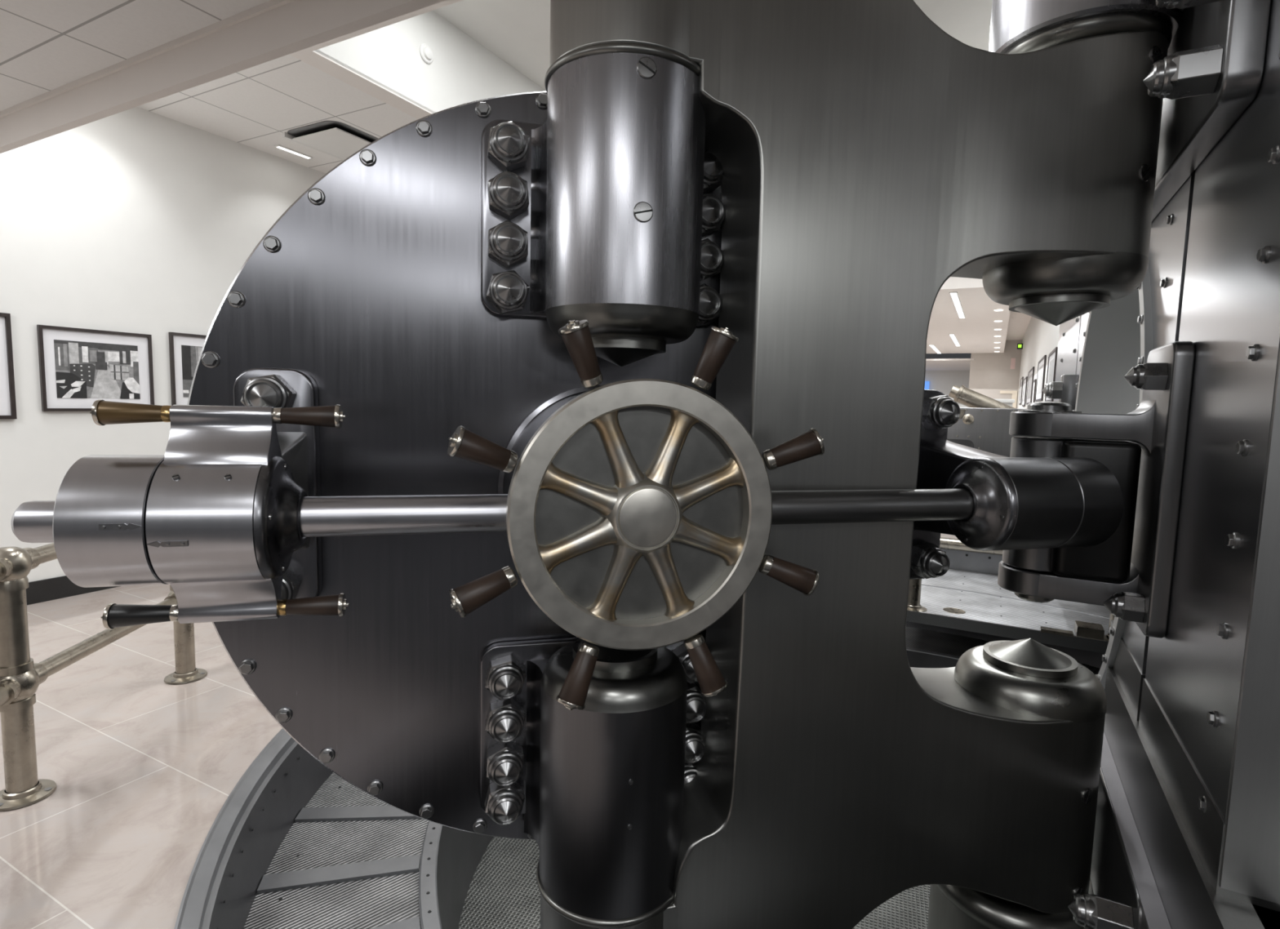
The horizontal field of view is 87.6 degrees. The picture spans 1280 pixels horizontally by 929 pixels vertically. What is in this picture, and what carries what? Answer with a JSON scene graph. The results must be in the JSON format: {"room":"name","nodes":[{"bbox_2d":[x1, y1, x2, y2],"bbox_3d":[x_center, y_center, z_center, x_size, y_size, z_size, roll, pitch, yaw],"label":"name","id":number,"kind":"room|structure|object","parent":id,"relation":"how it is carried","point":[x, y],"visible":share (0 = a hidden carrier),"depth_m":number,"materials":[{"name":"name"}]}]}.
{"room":"bank vault","nodes":[
{"label":"bank vault","id":0,"kind":"room"},
{"bbox_2d":[0,0,269,111],"bbox_3d":[-1.511,-1.322,-1.768,11.200,0.030,7.660,4,6,28],"label":"ceiling","id":1,"kind":"structure","parent":0,"point":[46,46],"depth_m":2.69,"materials":[{"name":"tile"}]},
{"bbox_2d":[0,106,325,582],"bbox_3d":[0.085,-1.591,13.451,0.154,3.840,36.000,4,6,28],"label":"wall","id":2,"kind":"structure","parent":0,"point":[136,220],"depth_m":5.24,"materials":[{"name":"beige paint"}]},
{"bbox_2d":[0,312,17,418],"bbox_3d":[-4.654,-0.665,4.372,0.028,0.742,0.837,4,6,28],"label":"framed photograph","id":3,"kind":"object","parent":2,"relation":"attached to","point":[7,392],"visible":1,"depth_m":4.71,"materials":[{"name":"brown wood"}]},
{"bbox_2d":[26,575,119,604],"bbox_3d":[0.113,0.243,13.586,0.015,0.165,36.000,4,6,28],"label":"baseboard","id":4,"kind":"structure","parent":2,"relation":"attached to","point":[56,588],"depth_m":5.04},
{"bbox_2d":[36,324,154,411],"bbox_3d":[-4.213,-0.730,5.201,0.029,0.627,0.736,4,6,28],"label":"framed photograph","id":5,"kind":"object","parent":2,"relation":"attached to","point":[79,367],"visible":0.94,"depth_m":5.15,"materials":[{"name":"brown wood"}]},
{"bbox_2d":[53,339,140,399],"bbox_3d":[-4.213,-0.730,5.197,0.005,0.430,0.548,4,6,28],"label":"print","id":6,"kind":"object","parent":5,"relation":"attached to","point":[84,369],"depth_m":5.18},
{"bbox_2d":[0,0,294,118],"bbox_3d":[-1.739,-1.720,2.656,6.636,0.022,0.022,4,6,28],"label":"trim","id":7,"kind":"structure","parent":2,"relation":"attached to","point":[269,5],"depth_m":2.81,"materials":[{"name":"beige paint"}]},
{"bbox_2d":[168,332,206,405],"bbox_3d":[-3.797,-0.824,5.979,0.029,0.640,0.747,4,6,28],"label":"framed photograph","id":8,"kind":"object","parent":2,"relation":"attached to","point":[184,349],"visible":0.31,"depth_m":5.73,"materials":[{"name":"brown wood"}]},
{"bbox_2d":[181,345,202,397],"bbox_3d":[-3.798,-0.822,5.979,0.003,0.445,0.568,4,6,28],"label":"print","id":9,"kind":"object","parent":8,"relation":"attached to","point":[190,354],"depth_m":5.77},
{"bbox_2d":[0,0,444,153],"bbox_3d":[-1.717,-2.054,2.651,6.636,0.974,0.046,4,6,28],"label":"ceiling beam","id":10,"kind":"structure","parent":2,"relation":"attached to","point":[296,25],"depth_m":2.68,"materials":[{"name":"beige paint"}]},
{"bbox_2d":[940,276,983,289],"bbox_3d":[2.318,-2.817,9.881,6.950,0.660,0.025,4,6,28],"label":"trim","id":11,"kind":"structure","parent":2,"relation":"attached to","point":[952,282],"depth_m":8.87,"materials":[{"name":"paint"}]},
{"bbox_2d":[137,54,417,173],"bbox_3d":[-1.843,-3.003,7.378,1.900,0.020,8.300,4,6,28],"label":"ceiling tiles","id":12,"kind":"structure","parent":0,"point":[252,107],"depth_m":5.28,"materials":[{"name":"white tile"}]},
{"bbox_2d":[274,144,312,159],"bbox_3d":[-3.224,-2.910,6.212,0.069,0.013,0.344,4,6,28],"label":"linear light","id":13,"kind":"object","parent":12,"relation":"attached to","point":[278,146],"visible":1,"depth_m":6.20,"materials":[{"name":"white paint"}]},
{"bbox_2d":[282,120,378,160],"bbox_3d":[-2.639,-2.857,5.917,0.670,0.045,0.700,4,6,28],"label":"ceiling vent","id":14,"kind":"object","parent":12,"relation":"attached to","point":[338,140],"visible":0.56,"depth_m":5.79,"materials":[{"name":"metal"}]},
{"bbox_2d":[0,533,958,928],"bbox_3d":[5.050,0.717,10.999,11.200,0.050,36.000,4,6,28],"label":"floor","id":15,"kind":"structure","parent":0,"point":[142,766],"depth_m":2.83,"materials":[{"name":"tile"}]},
{"bbox_2d":[0,542,207,811],"bbox_3d":[-2.328,0.756,3.128,0.519,0.993,3.512,1,5,-4],"label":"pipe railing","id":16,"kind":"object","parent":15,"relation":"on","point":[20,677],"visible":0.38,"depth_m":2.56,"materials":[{"name":"silver metal"}]},
{"bbox_2d":[0,556,13,581],"bbox_3d":[-2.374,0.388,2.458,0.090,0.090,0.055,0,6,-19],"label":"joint","id":17,"kind":"object","parent":16,"relation":"attached to","point":[6,563],"depth_m":2.46,"materials":[{"name":"silver metal"}]},
{"bbox_2d":[0,679,22,706],"bbox_3d":[-2.386,0.855,2.503,0.090,0.090,0.055,0,6,-19],"label":"socket","id":18,"kind":"object","parent":16,"relation":"attached to","point":[13,687],"depth_m":2.50,"materials":[{"name":"silver metal"}]},
{"bbox_2d":[23,547,40,569],"bbox_3d":[-2.406,0.373,2.602,0.090,0.090,0.055,1,5,-6],"label":"joint","id":19,"kind":"object","parent":16,"relation":"attached to","point":[35,555],"depth_m":2.61,"materials":[{"name":"silver metal"}]},
{"bbox_2d":[33,662,48,684],"bbox_3d":[-2.417,0.841,2.647,0.090,0.090,0.055,1,5,-6],"label":"joint","id":20,"kind":"object","parent":16,"relation":"attached to","point":[42,670],"depth_m":2.66,"materials":[{"name":"silver metal"}]},
{"bbox_2d":[164,593,176,599],"bbox_3d":[-2.523,0.747,3.618,0.090,0.090,0.055,1,5,-6],"label":"joint","id":21,"kind":"object","parent":16,"relation":"attached to","point":[171,596],"depth_m":3.59,"materials":[{"name":"silver metal"}]},
{"bbox_2d":[173,584,1109,928],"bbox_3d":[1.287,1.776,3.379,6.008,0.932,6.008,1,5,0],"label":"pit","id":22,"kind":"object","parent":15,"relation":"in","point":[294,844],"visible":0.28,"depth_m":2.91,"materials":[{"name":"grey metal"}]},
{"bbox_2d":[948,385,1016,408],"bbox_3d":[3.967,0.035,7.659,0.877,1.883,0.216,4,6,28],"label":"tube","id":23,"kind":"object","parent":15,"relation":"on","point":[962,395],"visible":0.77,"depth_m":7.60,"materials":[{"name":"silver metal"}]},
{"bbox_2d":[951,398,1014,407],"bbox_3d":[3.140,-0.102,9.620,3.840,1.745,0.180,4,6,28],"label":"wall","id":24,"kind":"structure","parent":15,"relation":"on","point":[1008,402],"depth_m":8.64,"materials":[{"name":"white paint"}]},
{"bbox_2d":[946,407,1026,457],"bbox_3d":[3.820,0.201,7.262,1.030,1.620,0.460,4,6,28],"label":"tall cabinet","id":25,"kind":"object","parent":15,"relation":"on","point":[986,429],"visible":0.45,"depth_m":7.10,"materials":[{"name":"metal"}]},
{"bbox_2d":[906,568,1110,653],"bbox_3d":[3.406,1.128,5.906,1.920,0.160,2.370,4,6,28],"label":"deck","id":26,"kind":"object","parent":15,"relation":"on","point":[971,611],"visible":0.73,"depth_m":5.24,"materials":[{"name":"silver metal"}]},
{"bbox_2d":[939,537,1002,555],"bbox_3d":[3.182,0.902,6.557,1.290,0.325,0.110,4,6,28],"label":"barrier","id":27,"kind":"object","parent":26,"relation":"on","point":[945,543],"visible":0.09,"depth_m":6.53,"materials":[{"name":"silver metal"}]},
{"bbox_2d":[941,548,1002,574],"bbox_3d":[3.169,0.947,6.647,1.350,0.202,0.032,4,6,28],"label":"kick plate","id":28,"kind":"object","parent":26,"relation":"attached to","point":[980,562],"visible":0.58,"depth_m":6.57,"materials":[{"name":"silver metal"}]},
{"bbox_2d":[906,578,1114,641],"bbox_3d":[3.084,0.657,5.580,1.531,0.993,1.622,4,6,26],"label":"pipe railing","id":29,"kind":"object","parent":26,"relation":"on","point":[915,585],"visible":0.05,"depth_m":5.28,"materials":[{"name":"silver metal"}]},
{"bbox_2d":[1042,0,1279,928],"bbox_3d":[3.478,-0.033,2.633,3.187,4.740,5.600,4,6,28],"label":"vault","id":30,"kind":"object","parent":15,"relation":"on","point":[1190,763],"visible":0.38,"depth_m":1.47,"materials":[{"name":"silver metal"}]},
{"bbox_2d":[11,488,974,542],"bbox_3d":[-0.090,0.109,1.564,2.258,0.085,0.085,0,6,-15],"label":"bar","id":31,"kind":"object","parent":30,"relation":"attached to","point":[32,522],"visible":0.56,"depth_m":1.45,"materials":[{"name":"metal"}]},
{"bbox_2d":[53,367,349,629],"bbox_3d":[-0.887,0.096,1.510,0.464,0.642,0.572,0,6,-15],"label":"mechanism","id":32,"kind":"object","parent":31,"relation":"attached to","point":[214,517],"visible":0.99,"depth_m":1.29,"materials":[{"name":"metal"}]},
{"bbox_2d":[447,320,824,710],"bbox_3d":[0.014,0.118,1.508,0.864,0.864,0.093,0,6,-15],"label":"wheel","id":33,"kind":"object","parent":31,"relation":"attached to","point":[639,511],"visible":1,"depth_m":1.51,"materials":[{"name":"silver metal"}]},
{"bbox_2d":[909,389,1123,579],"bbox_3d":[1.038,0.094,2.025,0.412,0.642,0.568,0,6,-15],"label":"housing","id":34,"kind":"object","parent":31,"relation":"attached to","point":[1021,503],"visible":0.88,"depth_m":1.80,"materials":[{"name":"metal"}]},
{"bbox_2d":[540,0,1168,928],"bbox_3d":[0.610,0.090,1.969,1.773,3.000,0.452,0,6,-12],"label":"crane hinge","id":35,"kind":"object","parent":30,"relation":"attached to","point":[872,157],"visible":0.92,"depth_m":1.80,"materials":[{"name":"grey metal"}]},
{"bbox_2d":[186,42,724,928],"bbox_3d":[-0.109,0.058,2.057,2.258,2.258,0.912,0,6,-15],"label":"door","id":36,"kind":"structure","parent":35,"relation":"attached to","point":[425,284],"depth_m":1.81,"materials":[{"name":"metal"}]},
{"bbox_2d":[200,351,220,368],"bbox_3d":[-1.101,-0.269,1.711,0.042,0.042,0.006,0,5,-15],"label":"bolt","id":37,"kind":"object","parent":36,"relation":"in","point":[216,355],"depth_m":1.71,"materials":[{"name":"grey metal"}]},
{"bbox_2d":[226,290,245,307],"bbox_3d":[-1.036,-0.425,1.712,0.042,0.042,0.006,10,3,-16],"label":"bolt","id":38,"kind":"object","parent":36,"relation":"in","point":[242,304],"depth_m":1.71,"materials":[{"name":"grey metal"}]},
{"bbox_2d":[238,658,256,675],"bbox_3d":[-1.062,0.548,1.804,0.042,0.042,0.006,-44,14,-7],"label":"bolt","id":39,"kind":"object","parent":36,"relation":"in","point":[246,666],"depth_m":1.80,"materials":[{"name":"metal"}]},
{"bbox_2d":[262,235,281,252],"bbox_3d":[-0.949,-0.569,1.721,0.042,0.042,0.006,19,1,-16],"label":"bolt","id":40,"kind":"object","parent":36,"relation":"in","point":[270,243],"depth_m":1.72,"materials":[{"name":"metal"}]},
{"bbox_2d":[275,707,292,723],"bbox_3d":[-0.982,0.692,1.840,0.042,0.042,0.006,39,-5,-15],"label":"bolt","id":41,"kind":"object","parent":36,"relation":"in","point":[282,715],"depth_m":1.83,"materials":[{"name":"metal"}]},
{"bbox_2d":[307,187,325,204],"bbox_3d":[-0.842,-0.698,1.736,0.042,0.042,0.006,28,-2,-16],"label":"bolt","id":42,"kind":"object","parent":36,"relation":"in","point":[316,196],"depth_m":1.73,"materials":[{"name":"metal"}]},
{"bbox_2d":[318,748,335,763],"bbox_3d":[-0.882,0.821,1.879,0.042,0.042,0.006,30,-3,-16],"label":"bolt","id":43,"kind":"object","parent":36,"relation":"in","point":[325,755],"depth_m":1.87,"materials":[{"name":"metal"}]},
{"bbox_2d":[359,149,376,166],"bbox_3d":[-0.718,-0.809,1.758,0.042,0.042,0.006,37,-4,-15],"label":"bolt","id":44,"kind":"object","parent":36,"relation":"in","point":[367,157],"depth_m":1.75,"materials":[{"name":"metal"}]},
{"bbox_2d":[367,780,382,795],"bbox_3d":[-0.763,0.933,1.922,0.042,0.042,0.006,21,0,-16],"label":"bolt","id":45,"kind":"object","parent":36,"relation":"in","point":[379,783],"depth_m":1.92,"materials":[{"name":"grey metal"}]},
{"bbox_2d":[415,120,432,137],"bbox_3d":[-0.578,-0.900,1.786,0.042,0.042,0.006,46,-7,-14],"label":"bolt","id":46,"kind":"object","parent":36,"relation":"in","point":[424,128],"depth_m":1.78,"materials":[{"name":"metal"}]},
{"bbox_2d":[418,804,434,818],"bbox_3d":[-0.629,1.024,1.967,0.042,0.042,0.006,12,2,-16],"label":"bolt","id":47,"kind":"object","parent":36,"relation":"in","point":[428,806],"depth_m":1.96,"materials":[{"name":"grey metal"}]},
{"bbox_2d":[472,819,487,833],"bbox_3d":[-0.483,1.093,2.013,0.042,0.042,0.006,3,5,-15],"label":"bolt","id":48,"kind":"object","parent":36,"relation":"in","point":[479,826],"depth_m":2.01,"materials":[{"name":"metal"}]},
{"bbox_2d":[475,101,490,117],"bbox_3d":[-0.428,-0.969,1.820,0.042,0.042,0.006,-37,13,-9],"label":"bolt","id":49,"kind":"object","parent":36,"relation":"in","point":[477,111],"depth_m":1.82,"materials":[{"name":"grey metal"}]},
{"bbox_2d":[535,93,547,109],"bbox_3d":[-0.270,-1.013,1.857,0.042,0.042,0.006,-28,12,-11],"label":"bolt","id":50,"kind":"object","parent":36,"relation":"in","point":[541,99],"depth_m":1.85,"materials":[{"name":"metal"}]},
{"bbox_2d":[497,385,600,493],"bbox_3d":[-0.070,0.086,1.824,0.606,0.606,0.377,0,6,-15],"label":"drum","id":51,"kind":"object","parent":36,"relation":"attached to","point":[529,426],"visible":0.07,"depth_m":1.89,"materials":[{"name":"grey metal"}]},
{"bbox_2d":[927,767,1142,928],"bbox_3d":[1.260,1.426,2.239,0.549,0.902,1.218,4,6,28],"label":"bracket","id":52,"kind":"object","parent":30,"relation":"attached to","point":[1113,901],"visible":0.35,"depth_m":2.00,"materials":[{"name":"grey metal"}]},
{"bbox_2d":[997,341,1195,638],"bbox_3d":[1.312,0.051,1.980,0.396,0.790,0.374,4,6,28],"label":"bracket","id":53,"kind":"object","parent":30,"relation":"attached to","point":[1130,573],"visible":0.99,"depth_m":1.90,"materials":[{"name":"metal"}]},
{"bbox_2d":[988,0,1271,221],"bbox_3d":[1.334,-1.266,1.980,0.531,0.888,1.218,4,6,28],"label":"bracket","id":54,"kind":"object","parent":30,"relation":"attached to","point":[1211,71],"visible":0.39,"depth_m":1.66,"materials":[{"name":"metal"}]},
{"bbox_2d":[1139,314,1143,324],"bbox_3d":[1.685,-0.487,2.242,0.005,0.033,0.033,4,38,28],"label":"bolt","id":55,"kind":"object","parent":30,"relation":"in","point":[1141,317],"depth_m":2.23,"materials":[{"name":"metal"}]},
{"bbox_2d":[1162,277,1166,288],"bbox_3d":[1.623,-0.562,2.064,0.005,0.033,0.033,4,21,28],"label":"bolt","id":56,"kind":"object","parent":30,"relation":"in","point":[1164,281],"depth_m":2.06,"materials":[{"name":"metal"}]},
{"bbox_2d":[1168,213,1173,225],"bbox_3d":[1.628,-0.751,2.046,0.005,0.033,0.033,4,-11,28],"label":"washer","id":57,"kind":"object","parent":30,"relation":"in","point":[1171,215],"depth_m":2.03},
{"bbox_2d":[1202,795,1206,813],"bbox_3d":[1.172,0.706,1.385,0.005,0.033,0.033,4,50,28],"label":"bolt","id":58,"kind":"object","parent":30,"relation":"in","point":[1204,797],"depth_m":1.38,"materials":[{"name":"metal"}]},
{"bbox_2d":[1212,710,1217,727],"bbox_3d":[1.177,0.521,1.368,0.005,0.033,0.033,4,40,28],"label":"bolt","id":59,"kind":"object","parent":30,"relation":"in","point":[1215,713],"depth_m":1.36,"materials":[{"name":"metal"}]},
{"bbox_2d":[1220,622,1227,639],"bbox_3d":[1.181,0.336,1.350,0.005,0.033,0.033,4,29,28],"label":"bolt","id":60,"kind":"object","parent":30,"relation":"in","point":[1224,626],"depth_m":1.34,"materials":[{"name":"metal"}]},
{"bbox_2d":[1230,532,1237,548],"bbox_3d":[1.186,0.152,1.333,0.005,0.033,0.033,4,18,28],"label":"bolt","id":61,"kind":"object","parent":30,"relation":"in","point":[1233,535],"depth_m":1.32,"materials":[{"name":"metal"}]},
{"bbox_2d":[1240,439,1248,456],"bbox_3d":[1.190,-0.033,1.315,0.005,0.033,0.033,4,8,28],"label":"bolt","id":62,"kind":"object","parent":30,"relation":"in","point":[1244,442],"depth_m":1.31,"materials":[{"name":"metal"}]},
{"bbox_2d":[1250,343,1258,361],"bbox_3d":[1.195,-0.217,1.298,0.005,0.033,0.033,4,-3,28],"label":"bolt","id":63,"kind":"object","parent":30,"relation":"in","point":[1254,347],"depth_m":1.29,"materials":[{"name":"metal"}]},
{"bbox_2d":[1261,245,1270,263],"bbox_3d":[1.199,-0.402,1.280,0.005,0.033,0.033,4,-14,28],"label":"bolt","id":64,"kind":"object","parent":30,"relation":"in","point":[1265,250],"depth_m":1.27,"materials":[{"name":"metal"}]},
{"bbox_2d":[1271,144,1279,164],"bbox_3d":[1.204,-0.587,1.263,0.005,0.033,0.033,4,-24,28],"label":"bolt","id":65,"kind":"object","parent":30,"relation":"in","point":[1276,150],"depth_m":1.26,"materials":[{"name":"metal"}]},
{"bbox_2d":[288,0,992,119],"bbox_3d":[3.113,-3.034,4.740,9.300,0.820,8.300,4,6,28],"label":"ceiling","id":66,"kind":"structure","parent":0,"point":[481,49],"depth_m":5.27,"materials":[{"name":"beige paint"}]},
{"bbox_2d":[419,43,433,63],"bbox_3d":[-1.659,-3.217,5.219,0.042,0.136,0.136,4,6,28],"label":"smoke detector","id":67,"kind":"object","parent":66,"relation":"attached to","point":[425,51],"visible":1,"depth_m":5.20,"materials":[{"name":"white paint"}]},
{"bbox_2d":[924,370,969,398],"bbox_3d":[9.927,-2.046,25.270,6.200,3.000,0.102,4,6,28],"label":"wall","id":68,"kind":"structure","parent":0,"point":[944,381],"depth_m":24.44,"materials":[{"name":"beige paint"}]},
{"bbox_2d":[924,381,929,389],"bbox_3d":[10.351,-2.402,24.897,0.750,1.400,0.090,4,6,28],"label":"window","id":69,"kind":"structure","parent":68,"relation":"in","point":[926,383],"depth_m":24.67,"materials":[{"name":"blue glass"}]},
{"bbox_2d":[925,358,973,370],"bbox_3d":[8.355,-3.379,22.761,5.580,0.050,5.600,4,6,28],"label":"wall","id":70,"kind":"structure","parent":0,"point":[931,364],"depth_m":21.06,"materials":[{"name":"paint"}]},
{"bbox_2d":[926,287,1008,353],"bbox_3d":[4.698,-2.939,15.090,6.300,0.040,11.400,4,6,28],"label":"ceiling","id":71,"kind":"structure","parent":0,"point":[975,333],"depth_m":12.59,"materials":[{"name":"paint"}]},
{"bbox_2d":[928,344,941,353],"bbox_3d":[7.973,-3.106,17.991,0.114,0.013,2.824,4,6,28],"label":"recessed light","id":72,"kind":"object","parent":71,"relation":"in","point":[932,346],"visible":1,"depth_m":17.84,"materials":[{"name":"white paint"}]},
{"bbox_2d":[948,333,960,346],"bbox_3d":[7.351,-2.891,15.557,0.104,0.013,2.924,4,6,28],"label":"recessed light","id":73,"kind":"object","parent":71,"relation":"in","point":[953,336],"visible":1,"depth_m":15.40,"materials":[{"name":"white paint"}]},
{"bbox_2d":[949,291,965,318],"bbox_3d":[4.970,-2.463,10.414,0.099,0.013,2.874,4,6,28],"label":"recessed light","id":74,"kind":"object","parent":71,"relation":"in","point":[954,295],"visible":1,"depth_m":10.14,"materials":[{"name":"white paint"}]},
{"bbox_2d":[968,339,1022,408],"bbox_3d":[10.050,-1.739,18.871,1.400,3.600,0.100,4,6,28],"label":"wall","id":75,"kind":"structure","parent":0,"point":[990,373],"depth_m":18.76,"materials":[{"name":"beige paint"}]},
{"bbox_2d":[1003,310,1010,352],"bbox_3d":[7.493,-2.886,13.608,0.020,0.350,11.400,4,6,28],"label":"trim","id":76,"kind":"structure","parent":75,"relation":"attached to","point":[1009,310],"depth_m":12.97,"materials":[{"name":"beige paint"}]},
{"bbox_2d":[1000,390,1017,408],"bbox_3d":[10.273,-0.992,18.734,0.420,2.150,0.040,4,6,28],"label":"door","id":77,"kind":"structure","parent":75,"relation":"in","point":[1014,393],"depth_m":18.57,"materials":[{"name":"white"}]},
{"bbox_2d":[1010,358,1015,368],"bbox_3d":[10.371,-2.805,18.547,0.110,0.300,0.013,4,6,28],"label":"notice","id":78,"kind":"object","parent":75,"relation":"attached to","point":[1013,360],"visible":1,"depth_m":18.54,"materials":[{"name":"pink paper"}]},
{"bbox_2d":[1005,311,1031,340],"bbox_3d":[8.159,-3.122,14.143,0.630,0.050,13.000,4,6,28],"label":"ceiling","id":79,"kind":"structure","parent":0,"point":[1018,324],"depth_m":15.33,"materials":[{"name":"beige paint"}]},
{"bbox_2d":[1017,316,1059,408],"bbox_3d":[7.550,-1.374,12.767,0.203,3.900,16.245,4,6,28],"label":"wall","id":80,"kind":"structure","parent":0,"point":[1041,337],"depth_m":11.26,"materials":[{"name":"white paint"}]},
{"bbox_2d":[1017,343,1022,349],"bbox_3d":[10.137,-3.152,17.796,0.128,0.140,0.210,4,6,28],"label":"exit sign","id":81,"kind":"object","parent":80,"relation":"attached to","point":[1020,346],"visible":1,"depth_m":17.71,"materials":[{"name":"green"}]},
{"bbox_2d":[1018,376,1023,404],"bbox_3d":[9.291,-1.787,16.262,0.021,0.650,1.200,4,6,28],"label":"framed photograph","id":82,"kind":"object","parent":80,"relation":"attached to","point":[1022,378],"visible":1,"depth_m":16.10,"materials":[{"name":"white paper"}]},
{"bbox_2d":[1022,376,1027,406],"bbox_3d":[8.212,-1.547,14.243,0.021,0.600,1.400,4,6,28],"label":"framed photograph","id":83,"kind":"object","parent":80,"relation":"attached to","point":[1024,388],"visible":1,"depth_m":14.09,"materials":[{"name":"white paper"}]},
{"bbox_2d":[1022,382,1026,401],"bbox_3d":[8.209,-1.548,14.245,0.001,0.400,1.000,4,6,28],"label":"print","id":84,"kind":"object","parent":83,"relation":"attached to","point":[1024,385],"depth_m":14.24},
{"bbox_2d":[1026,366,1034,404],"bbox_3d":[7.089,-1.410,12.127,0.021,0.630,1.800,4,6,28],"label":"framed photograph","id":85,"kind":"object","parent":80,"relation":"attached to","point":[1031,373],"visible":0.89,"depth_m":12.03,"materials":[{"name":"white paper"}]},
{"bbox_2d":[1026,373,1032,399],"bbox_3d":[7.086,-1.410,12.128,0.001,0.430,1.400,4,6,28],"label":"print","id":86,"kind":"object","parent":85,"relation":"attached to","point":[1030,376],"depth_m":12.10},
{"bbox_2d":[1031,378,1036,402],"bbox_3d":[6.359,-1.124,10.778,0.020,0.480,0.700,4,6,28],"label":"framed photograph","id":87,"kind":"object","parent":80,"relation":"attached to","point":[1033,390],"visible":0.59,"depth_m":10.68,"materials":[{"name":"white paper"}]},
{"bbox_2d":[1035,355,1046,401],"bbox_3d":[5.614,-1.184,9.352,0.022,0.590,1.500,4,6,28],"label":"framed photograph","id":88,"kind":"object","parent":80,"relation":"attached to","point":[1042,363],"visible":1,"depth_m":9.21,"materials":[{"name":"brown wood"}]},
{"bbox_2d":[1036,364,1044,395],"bbox_3d":[5.611,-1.184,9.354,0.001,0.390,1.100,4,6,28],"label":"print","id":89,"kind":"object","parent":88,"relation":"attached to","point":[1041,369],"depth_m":9.32},
{"bbox_2d":[1044,346,1057,401],"bbox_3d":[4.652,-0.992,7.551,0.021,0.580,1.100,4,6,28],"label":"framed photograph","id":90,"kind":"object","parent":80,"relation":"attached to","point":[1052,357],"visible":0.8,"depth_m":7.45,"materials":[{"name":"brown wood"}]},
{"bbox_2d":[1048,358,1054,383],"bbox_3d":[4.650,-0.992,7.553,0.001,0.380,0.700,4,6,28],"label":"print","id":91,"kind":"object","parent":90,"relation":"attached to","point":[1051,363],"depth_m":7.53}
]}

